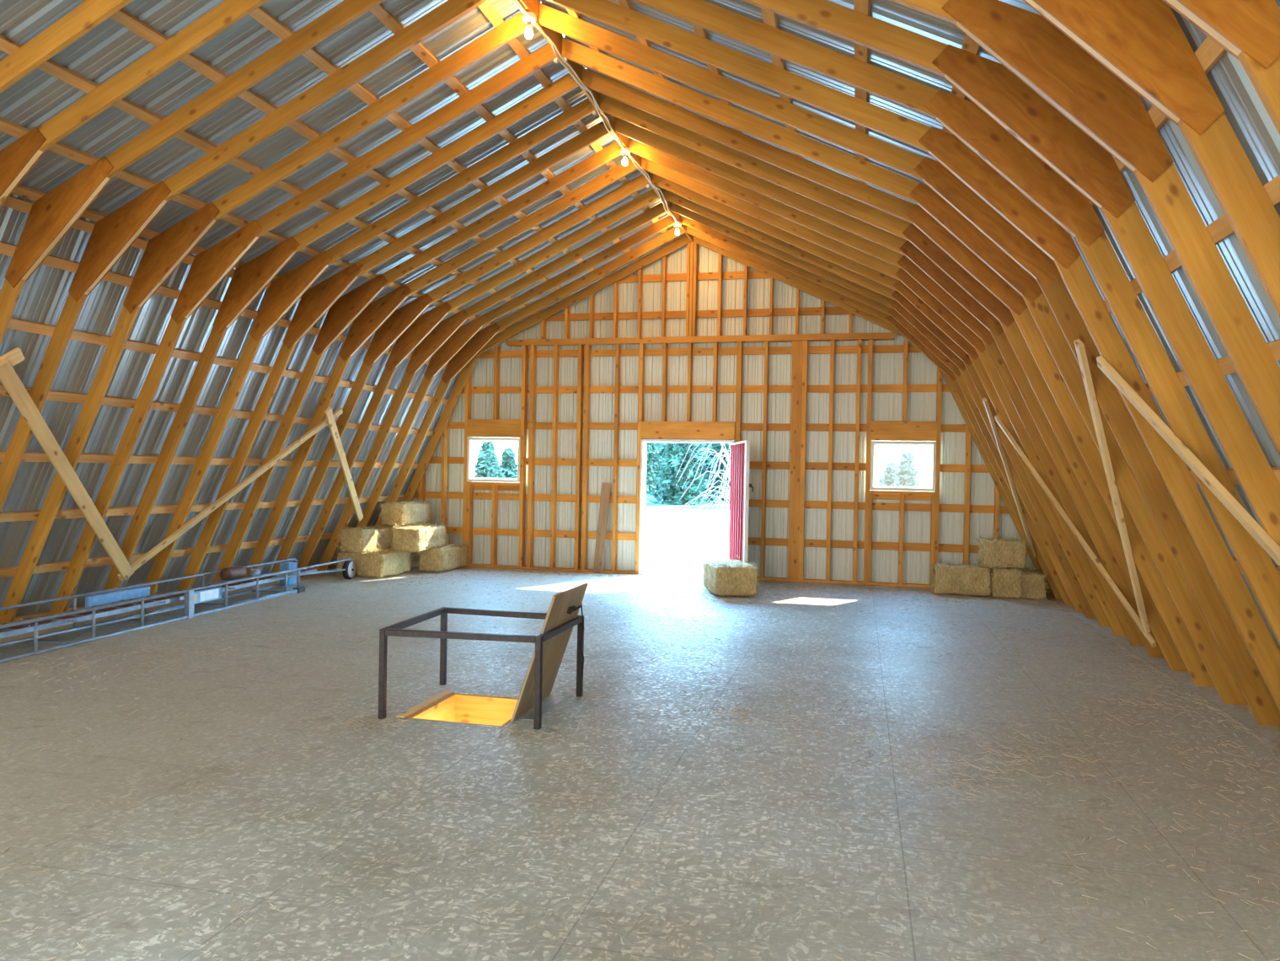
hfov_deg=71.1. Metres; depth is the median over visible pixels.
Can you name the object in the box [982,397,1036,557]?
diagonal brace
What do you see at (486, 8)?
purlin
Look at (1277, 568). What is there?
purlin
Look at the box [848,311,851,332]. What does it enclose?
stud
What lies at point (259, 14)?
purlin
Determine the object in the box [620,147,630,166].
lamp
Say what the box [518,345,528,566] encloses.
stud
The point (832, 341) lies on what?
stud
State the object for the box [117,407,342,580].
diagonal brace
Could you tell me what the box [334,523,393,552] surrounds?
hay bale
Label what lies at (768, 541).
girt
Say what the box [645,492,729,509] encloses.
lawn
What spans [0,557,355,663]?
conveyor
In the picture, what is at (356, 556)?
hay bale
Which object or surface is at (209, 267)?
rafter
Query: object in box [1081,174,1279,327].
purlin
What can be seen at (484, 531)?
girt
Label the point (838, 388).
girt
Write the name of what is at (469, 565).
plate
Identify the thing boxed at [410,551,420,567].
hay bale
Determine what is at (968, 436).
stud
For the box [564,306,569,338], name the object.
stud
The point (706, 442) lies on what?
leafy tree
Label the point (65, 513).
purlin
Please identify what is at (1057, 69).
rafter
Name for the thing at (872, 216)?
rafter
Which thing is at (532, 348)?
stud
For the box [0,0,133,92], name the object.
rafter
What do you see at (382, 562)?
hay bale
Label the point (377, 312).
rafter
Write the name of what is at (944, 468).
girt
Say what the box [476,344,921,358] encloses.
girt
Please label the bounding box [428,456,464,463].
girt
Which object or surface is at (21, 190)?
purlin
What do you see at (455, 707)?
liner
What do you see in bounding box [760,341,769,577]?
stud
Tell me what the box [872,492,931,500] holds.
girt
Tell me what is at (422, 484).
stud
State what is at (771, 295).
stud
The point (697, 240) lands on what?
rafter
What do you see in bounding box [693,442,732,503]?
spruce tree
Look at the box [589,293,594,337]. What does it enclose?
stud
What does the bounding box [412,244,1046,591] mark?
wall
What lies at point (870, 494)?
stud
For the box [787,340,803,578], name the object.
wall post
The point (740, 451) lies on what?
door
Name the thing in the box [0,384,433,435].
purlin
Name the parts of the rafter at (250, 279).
gusset plate, gusset plate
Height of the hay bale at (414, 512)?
0.499 m
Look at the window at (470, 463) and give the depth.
15.44 m
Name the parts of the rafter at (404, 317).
gusset plate, gusset plate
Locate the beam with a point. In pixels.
(848, 336)
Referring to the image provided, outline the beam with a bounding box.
[506,332,894,346]
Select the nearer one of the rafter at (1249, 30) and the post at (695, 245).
the rafter at (1249, 30)
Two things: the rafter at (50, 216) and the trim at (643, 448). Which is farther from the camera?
the trim at (643, 448)
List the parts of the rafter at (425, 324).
gusset plate, gusset plate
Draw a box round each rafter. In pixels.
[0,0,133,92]
[0,0,268,206]
[0,0,385,344]
[0,0,487,513]
[0,10,535,623]
[48,42,556,614]
[102,73,578,593]
[143,97,596,594]
[176,121,611,589]
[211,141,621,583]
[243,158,637,587]
[270,174,649,582]
[297,188,658,577]
[316,202,667,573]
[355,214,674,528]
[374,226,684,526]
[401,234,690,502]
[538,2,1279,726]
[547,0,1279,712]
[562,37,1247,705]
[582,66,1215,686]
[599,92,1188,671]
[615,116,1164,658]
[628,137,1143,646]
[631,0,1279,643]
[641,156,1125,635]
[652,173,1110,626]
[661,188,1096,618]
[670,202,1083,610]
[679,214,1072,605]
[686,225,1062,599]
[693,235,1053,593]
[741,0,1279,546]
[889,0,1279,455]
[1022,0,1279,318]
[1162,0,1279,135]
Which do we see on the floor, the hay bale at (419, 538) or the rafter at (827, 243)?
the rafter at (827, 243)
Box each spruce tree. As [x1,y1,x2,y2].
[474,441,504,477]
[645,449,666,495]
[649,442,718,505]
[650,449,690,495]
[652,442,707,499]
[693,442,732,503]
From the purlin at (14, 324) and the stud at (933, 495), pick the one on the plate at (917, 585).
the stud at (933, 495)
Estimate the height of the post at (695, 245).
1.535 m
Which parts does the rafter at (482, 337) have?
gusset plate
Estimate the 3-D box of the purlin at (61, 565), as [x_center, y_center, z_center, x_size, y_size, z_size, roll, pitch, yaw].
[-6.245,0.898,8.510,0.069,0.094,15.560,1,1,14]
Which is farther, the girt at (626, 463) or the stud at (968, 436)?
the girt at (626, 463)
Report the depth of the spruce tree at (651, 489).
62.46 m
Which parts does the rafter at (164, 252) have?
gusset plate, gusset plate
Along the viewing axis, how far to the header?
14.59 m
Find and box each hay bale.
[333,547,390,577]
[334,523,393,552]
[357,546,413,578]
[377,498,436,526]
[382,520,435,528]
[387,520,450,552]
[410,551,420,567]
[414,540,471,573]
[699,555,762,596]
[928,559,993,596]
[973,535,1031,569]
[988,567,1026,598]
[1020,563,1052,599]
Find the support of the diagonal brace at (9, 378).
attached to the rafter at (164, 252)
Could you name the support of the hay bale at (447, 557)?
on the floor
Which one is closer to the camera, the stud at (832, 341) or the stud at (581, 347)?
the stud at (832, 341)
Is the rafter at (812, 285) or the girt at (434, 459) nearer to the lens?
the rafter at (812, 285)
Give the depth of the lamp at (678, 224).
13.35 m
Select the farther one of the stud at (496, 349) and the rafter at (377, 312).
the stud at (496, 349)
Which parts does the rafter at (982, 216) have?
gusset plate, gusset plate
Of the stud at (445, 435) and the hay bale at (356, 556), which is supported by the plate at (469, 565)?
the stud at (445, 435)
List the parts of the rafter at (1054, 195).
gusset plate, gusset plate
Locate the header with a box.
[641,421,735,439]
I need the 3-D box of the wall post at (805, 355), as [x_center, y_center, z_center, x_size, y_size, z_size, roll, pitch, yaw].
[2.593,-0.323,14.242,0.074,3.776,0.140,1,1,14]
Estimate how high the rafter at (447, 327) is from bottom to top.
5.607 m
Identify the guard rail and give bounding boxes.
[378,606,583,729]
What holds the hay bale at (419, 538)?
on the hay bale at (447, 557)
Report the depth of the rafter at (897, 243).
9.05 m
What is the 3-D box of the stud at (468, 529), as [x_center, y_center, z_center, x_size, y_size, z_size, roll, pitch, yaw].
[-2.977,0.756,15.608,0.068,1.391,0.140,1,1,14]
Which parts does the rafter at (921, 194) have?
gusset plate, gusset plate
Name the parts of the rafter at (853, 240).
gusset plate, gusset plate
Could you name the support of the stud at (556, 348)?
on the plate at (469, 565)
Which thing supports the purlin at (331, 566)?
attached to the wall at (42, 298)
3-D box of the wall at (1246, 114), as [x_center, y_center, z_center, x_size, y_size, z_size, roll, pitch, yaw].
[3.635,-0.197,6.126,1.849,3.852,15.563,1,1,14]
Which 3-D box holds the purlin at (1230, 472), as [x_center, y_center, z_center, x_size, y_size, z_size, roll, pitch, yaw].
[3.668,-0.030,6.083,0.069,0.094,15.560,1,1,14]
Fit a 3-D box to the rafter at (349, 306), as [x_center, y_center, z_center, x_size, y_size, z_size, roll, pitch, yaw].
[-2.937,-1.271,11.170,5.606,5.607,0.063,1,1,14]
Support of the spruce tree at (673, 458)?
on the lawn at (648, 497)
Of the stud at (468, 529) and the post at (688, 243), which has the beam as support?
the post at (688, 243)
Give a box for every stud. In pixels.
[418,472,425,502]
[440,422,448,541]
[462,370,471,544]
[465,483,473,563]
[490,484,498,565]
[492,345,500,419]
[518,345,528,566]
[526,344,536,567]
[540,319,546,338]
[550,344,559,567]
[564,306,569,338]
[573,344,583,568]
[580,343,590,569]
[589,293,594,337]
[611,343,621,570]
[612,280,618,337]
[635,342,644,572]
[637,267,642,337]
[661,255,667,337]
[661,342,668,421]
[686,342,692,421]
[712,342,717,421]
[717,253,723,335]
[734,341,743,442]
[743,264,748,335]
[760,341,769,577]
[769,276,773,334]
[795,288,799,334]
[821,299,824,333]
[825,339,835,580]
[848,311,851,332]
[852,339,861,581]
[863,339,872,582]
[867,492,872,582]
[898,493,904,583]
[902,338,908,420]
[929,493,935,584]
[933,366,942,563]
[963,423,971,564]
[993,483,999,538]
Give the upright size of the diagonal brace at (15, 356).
2.191 m
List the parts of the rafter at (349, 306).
gusset plate, gusset plate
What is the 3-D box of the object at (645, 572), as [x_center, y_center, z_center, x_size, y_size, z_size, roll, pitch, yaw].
[0.755,1.550,14.729,1.466,0.035,0.280,1,1,14]
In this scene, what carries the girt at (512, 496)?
attached to the wall at (887, 368)
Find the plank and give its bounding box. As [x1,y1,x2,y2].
[592,482,610,573]
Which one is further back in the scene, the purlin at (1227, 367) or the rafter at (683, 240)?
the rafter at (683, 240)
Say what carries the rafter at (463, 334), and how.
on the floor
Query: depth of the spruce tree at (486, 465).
63.97 m
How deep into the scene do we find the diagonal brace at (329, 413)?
12.96 m
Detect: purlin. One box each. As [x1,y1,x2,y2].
[0,33,539,314]
[0,117,506,332]
[0,241,461,372]
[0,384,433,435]
[0,450,419,468]
[0,494,404,521]
[0,532,332,577]
[1,195,301,299]
[6,317,448,404]
[11,184,312,289]
[13,562,338,621]
[80,0,572,297]
[248,6,605,279]
[369,4,638,261]
[477,0,674,242]
[565,7,629,105]
[617,0,691,131]
[691,23,748,155]
[760,7,804,178]
[853,0,871,200]
[934,33,980,161]
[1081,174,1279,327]
[1089,36,1226,206]
[1118,338,1279,401]
[1157,466,1279,484]
[1197,549,1279,576]
[1237,628,1279,651]
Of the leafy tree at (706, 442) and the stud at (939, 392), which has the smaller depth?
the stud at (939, 392)
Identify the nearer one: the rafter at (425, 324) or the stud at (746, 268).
the rafter at (425, 324)
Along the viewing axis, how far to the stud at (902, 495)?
13.82 m
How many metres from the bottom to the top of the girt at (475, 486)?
0.110 m
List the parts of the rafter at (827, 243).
gusset plate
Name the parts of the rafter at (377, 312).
gusset plate, gusset plate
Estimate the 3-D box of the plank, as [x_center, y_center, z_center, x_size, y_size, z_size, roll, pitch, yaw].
[-0.630,0.784,14.875,0.275,1.500,0.135,1,1,-37]
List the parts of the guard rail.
rail post, rail, rail post, rail, rail, rail post, rail, rail post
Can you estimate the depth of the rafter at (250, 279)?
9.51 m
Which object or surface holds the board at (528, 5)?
attached to the rafter at (482, 337)
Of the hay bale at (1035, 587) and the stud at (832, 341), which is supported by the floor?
the hay bale at (1035, 587)
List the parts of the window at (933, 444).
window header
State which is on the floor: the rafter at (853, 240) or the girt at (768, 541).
the rafter at (853, 240)
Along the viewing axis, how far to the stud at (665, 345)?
14.71 m
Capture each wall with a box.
[0,192,460,616]
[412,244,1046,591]
[1060,0,1279,707]
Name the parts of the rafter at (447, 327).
gusset plate, gusset plate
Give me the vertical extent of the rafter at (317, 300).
5.607 m
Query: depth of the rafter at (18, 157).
6.35 m
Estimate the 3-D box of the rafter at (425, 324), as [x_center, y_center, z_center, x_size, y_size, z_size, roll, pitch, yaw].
[-2.506,-1.280,12.935,5.606,5.607,0.063,1,1,14]
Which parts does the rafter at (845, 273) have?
gusset plate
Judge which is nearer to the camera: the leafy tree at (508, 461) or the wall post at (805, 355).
the wall post at (805, 355)
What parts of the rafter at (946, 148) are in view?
gusset plate, gusset plate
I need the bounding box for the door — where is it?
[728,439,753,562]
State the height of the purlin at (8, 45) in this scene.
0.069 m
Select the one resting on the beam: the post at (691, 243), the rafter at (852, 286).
the post at (691, 243)
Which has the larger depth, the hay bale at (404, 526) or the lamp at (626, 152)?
the hay bale at (404, 526)
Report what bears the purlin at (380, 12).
attached to the ceiling
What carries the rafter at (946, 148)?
on the floor
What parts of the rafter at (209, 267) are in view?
gusset plate, gusset plate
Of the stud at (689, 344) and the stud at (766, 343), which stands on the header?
the stud at (689, 344)
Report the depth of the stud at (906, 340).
13.80 m
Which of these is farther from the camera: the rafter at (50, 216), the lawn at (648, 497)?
the lawn at (648, 497)
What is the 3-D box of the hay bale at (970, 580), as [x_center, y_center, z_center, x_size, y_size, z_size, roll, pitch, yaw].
[4.658,1.403,13.018,0.908,0.516,0.619,1,1,15]
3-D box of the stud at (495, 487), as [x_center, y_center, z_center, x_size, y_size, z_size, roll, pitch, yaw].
[-2.520,0.766,15.497,0.052,1.391,0.140,1,1,14]
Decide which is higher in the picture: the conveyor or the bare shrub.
the bare shrub
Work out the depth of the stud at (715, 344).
14.51 m
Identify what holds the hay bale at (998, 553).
on the hay bale at (1005, 583)
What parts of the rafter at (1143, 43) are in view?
gusset plate, gusset plate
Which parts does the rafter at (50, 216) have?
gusset plate, gusset plate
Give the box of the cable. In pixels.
[511,0,677,223]
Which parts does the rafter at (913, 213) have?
gusset plate, gusset plate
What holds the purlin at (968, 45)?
attached to the ceiling
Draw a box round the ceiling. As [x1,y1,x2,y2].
[0,0,1040,334]
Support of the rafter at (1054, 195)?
on the floor
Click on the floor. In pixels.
(125, 906)
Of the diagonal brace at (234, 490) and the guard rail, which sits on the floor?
the guard rail
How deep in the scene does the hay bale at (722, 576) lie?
12.27 m
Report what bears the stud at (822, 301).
on the beam
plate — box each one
[466,563,638,573]
[756,576,931,587]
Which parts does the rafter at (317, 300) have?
gusset plate, gusset plate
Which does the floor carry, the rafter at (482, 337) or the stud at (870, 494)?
the rafter at (482, 337)
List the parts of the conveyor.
post, post, post, rail, drag chain, post, rail, rail, rail, splice post, post, motor mount, motor, post, post, post, tail arm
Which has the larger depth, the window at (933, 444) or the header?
the header
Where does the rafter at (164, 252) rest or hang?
on the floor
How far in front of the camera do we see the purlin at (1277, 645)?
6.29 m
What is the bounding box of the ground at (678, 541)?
[644,507,729,573]
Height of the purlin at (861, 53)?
0.069 m
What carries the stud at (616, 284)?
on the beam
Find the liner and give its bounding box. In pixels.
[396,690,518,727]
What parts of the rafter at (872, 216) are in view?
gusset plate, gusset plate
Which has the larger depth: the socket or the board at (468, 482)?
the board at (468, 482)
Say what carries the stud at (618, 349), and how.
on the plate at (469, 565)
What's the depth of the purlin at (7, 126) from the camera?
7.69 m
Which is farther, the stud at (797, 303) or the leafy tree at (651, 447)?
the leafy tree at (651, 447)
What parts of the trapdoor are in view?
cord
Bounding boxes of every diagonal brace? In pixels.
[0,347,25,366]
[0,358,133,579]
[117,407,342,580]
[324,407,363,521]
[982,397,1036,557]
[994,414,1156,647]
[1073,338,1150,632]
[1096,355,1279,566]
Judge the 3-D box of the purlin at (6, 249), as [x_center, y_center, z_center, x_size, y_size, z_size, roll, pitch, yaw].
[-4.899,-1.875,8.168,0.069,0.094,15.560,1,1,14]
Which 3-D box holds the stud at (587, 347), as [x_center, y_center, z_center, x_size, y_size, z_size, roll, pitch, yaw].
[-0.909,-0.394,15.098,0.065,3.776,0.140,1,1,14]
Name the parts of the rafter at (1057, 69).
gusset plate, gusset plate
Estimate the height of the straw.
0.013 m
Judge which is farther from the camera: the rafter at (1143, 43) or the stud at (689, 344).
the stud at (689, 344)
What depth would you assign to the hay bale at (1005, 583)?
12.62 m
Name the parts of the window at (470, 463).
window header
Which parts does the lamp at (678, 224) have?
bulb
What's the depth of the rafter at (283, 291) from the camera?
10.11 m
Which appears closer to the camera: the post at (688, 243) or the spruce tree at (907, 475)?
the post at (688, 243)
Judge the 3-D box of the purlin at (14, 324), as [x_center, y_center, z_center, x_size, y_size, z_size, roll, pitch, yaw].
[-5.164,-1.330,8.235,0.069,0.094,15.560,1,1,14]
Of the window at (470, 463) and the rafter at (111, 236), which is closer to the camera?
the rafter at (111, 236)
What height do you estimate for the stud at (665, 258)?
1.389 m
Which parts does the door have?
frame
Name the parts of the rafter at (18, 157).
gusset plate, gusset plate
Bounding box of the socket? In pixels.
[526,21,531,26]
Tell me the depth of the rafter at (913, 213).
7.84 m
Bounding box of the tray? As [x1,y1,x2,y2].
[0,568,316,637]
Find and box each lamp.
[521,10,536,38]
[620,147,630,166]
[673,220,681,235]
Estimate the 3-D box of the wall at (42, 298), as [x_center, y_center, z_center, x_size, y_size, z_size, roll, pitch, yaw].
[-5.647,-0.387,8.393,1.849,3.852,15.563,1,1,14]
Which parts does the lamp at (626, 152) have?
bulb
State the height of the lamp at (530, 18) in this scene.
0.190 m
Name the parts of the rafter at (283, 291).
gusset plate, gusset plate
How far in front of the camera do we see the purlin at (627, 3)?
7.22 m
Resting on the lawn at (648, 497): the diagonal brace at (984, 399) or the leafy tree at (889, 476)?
the leafy tree at (889, 476)
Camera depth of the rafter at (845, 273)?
11.41 m
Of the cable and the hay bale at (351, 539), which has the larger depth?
the hay bale at (351, 539)
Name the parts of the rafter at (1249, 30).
gusset plate, gusset plate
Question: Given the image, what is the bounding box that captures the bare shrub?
[675,442,731,519]
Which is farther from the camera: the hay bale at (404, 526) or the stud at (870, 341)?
the hay bale at (404, 526)
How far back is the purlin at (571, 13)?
7.44 m
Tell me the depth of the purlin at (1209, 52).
3.60 m
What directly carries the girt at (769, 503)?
attached to the wall at (887, 368)
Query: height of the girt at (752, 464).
0.118 m
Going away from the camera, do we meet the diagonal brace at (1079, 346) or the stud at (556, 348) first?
the diagonal brace at (1079, 346)
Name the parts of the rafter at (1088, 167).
gusset plate, gusset plate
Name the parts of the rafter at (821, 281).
gusset plate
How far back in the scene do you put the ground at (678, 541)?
23.86 m
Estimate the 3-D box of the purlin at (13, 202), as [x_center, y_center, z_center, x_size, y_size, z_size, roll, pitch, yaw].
[-4.736,-2.212,8.126,0.069,0.094,15.560,1,1,14]
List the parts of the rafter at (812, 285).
gusset plate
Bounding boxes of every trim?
[638,439,734,574]
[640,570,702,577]
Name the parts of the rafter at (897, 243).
gusset plate, gusset plate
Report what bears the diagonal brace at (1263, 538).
attached to the rafter at (1088, 167)
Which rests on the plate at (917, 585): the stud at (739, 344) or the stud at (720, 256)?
the stud at (739, 344)
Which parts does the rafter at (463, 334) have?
gusset plate, gusset plate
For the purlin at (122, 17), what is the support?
attached to the ceiling
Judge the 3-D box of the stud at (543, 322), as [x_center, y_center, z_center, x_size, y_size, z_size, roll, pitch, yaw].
[-1.642,-2.588,15.266,0.045,0.386,0.140,1,1,14]
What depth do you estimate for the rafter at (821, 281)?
12.60 m
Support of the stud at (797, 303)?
on the beam
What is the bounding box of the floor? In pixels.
[0,566,1279,960]
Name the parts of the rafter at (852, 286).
gusset plate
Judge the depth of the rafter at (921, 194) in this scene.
7.22 m
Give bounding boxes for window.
[466,418,520,482]
[869,420,937,491]
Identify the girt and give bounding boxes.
[413,491,637,503]
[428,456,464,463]
[446,526,636,540]
[448,421,965,432]
[460,384,950,393]
[472,483,519,490]
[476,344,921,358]
[526,457,637,466]
[546,306,853,321]
[618,270,770,283]
[748,498,1008,513]
[748,536,1027,553]
[749,460,866,470]
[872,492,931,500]
[940,464,989,472]
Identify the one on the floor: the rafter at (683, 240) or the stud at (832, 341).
the rafter at (683, 240)
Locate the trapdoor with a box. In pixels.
[510,582,588,721]
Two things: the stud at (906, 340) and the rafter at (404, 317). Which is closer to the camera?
the rafter at (404, 317)
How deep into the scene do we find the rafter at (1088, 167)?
4.84 m
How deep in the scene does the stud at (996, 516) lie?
13.50 m
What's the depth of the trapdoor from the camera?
6.29 m
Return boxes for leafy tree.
[499,446,517,477]
[645,442,665,492]
[697,442,728,492]
[875,460,899,486]
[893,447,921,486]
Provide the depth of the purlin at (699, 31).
7.04 m
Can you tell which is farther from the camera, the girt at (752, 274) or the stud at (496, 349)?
the stud at (496, 349)
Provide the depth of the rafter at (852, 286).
12.02 m
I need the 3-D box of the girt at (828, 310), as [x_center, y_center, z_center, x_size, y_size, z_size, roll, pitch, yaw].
[0.872,-2.733,14.745,5.400,0.118,0.036,1,1,14]
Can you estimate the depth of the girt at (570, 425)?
14.49 m
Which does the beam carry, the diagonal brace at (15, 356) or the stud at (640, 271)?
the stud at (640, 271)
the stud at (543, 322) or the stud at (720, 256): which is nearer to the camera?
the stud at (720, 256)
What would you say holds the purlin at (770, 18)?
attached to the ceiling
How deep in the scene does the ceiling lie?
7.46 m
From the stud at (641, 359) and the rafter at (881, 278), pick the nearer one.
the rafter at (881, 278)
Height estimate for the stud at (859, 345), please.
3.776 m
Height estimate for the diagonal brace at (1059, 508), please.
2.268 m
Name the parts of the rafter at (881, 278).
gusset plate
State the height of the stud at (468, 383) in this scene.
3.363 m
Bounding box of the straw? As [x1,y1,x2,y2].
[0,566,1279,960]
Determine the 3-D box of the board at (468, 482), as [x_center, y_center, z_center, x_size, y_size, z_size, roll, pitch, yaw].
[-2.517,0.048,15.492,0.977,0.038,0.135,1,1,14]
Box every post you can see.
[685,242,690,336]
[688,241,693,336]
[691,241,698,336]
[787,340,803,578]
[797,340,808,578]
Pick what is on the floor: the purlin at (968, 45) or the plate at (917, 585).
the plate at (917, 585)
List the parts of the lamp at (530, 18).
bulb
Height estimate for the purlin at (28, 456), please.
0.094 m
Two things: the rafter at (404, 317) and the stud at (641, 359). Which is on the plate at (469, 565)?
the stud at (641, 359)
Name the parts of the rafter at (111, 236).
gusset plate, gusset plate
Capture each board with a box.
[466,481,519,484]
[517,0,693,241]
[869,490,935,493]

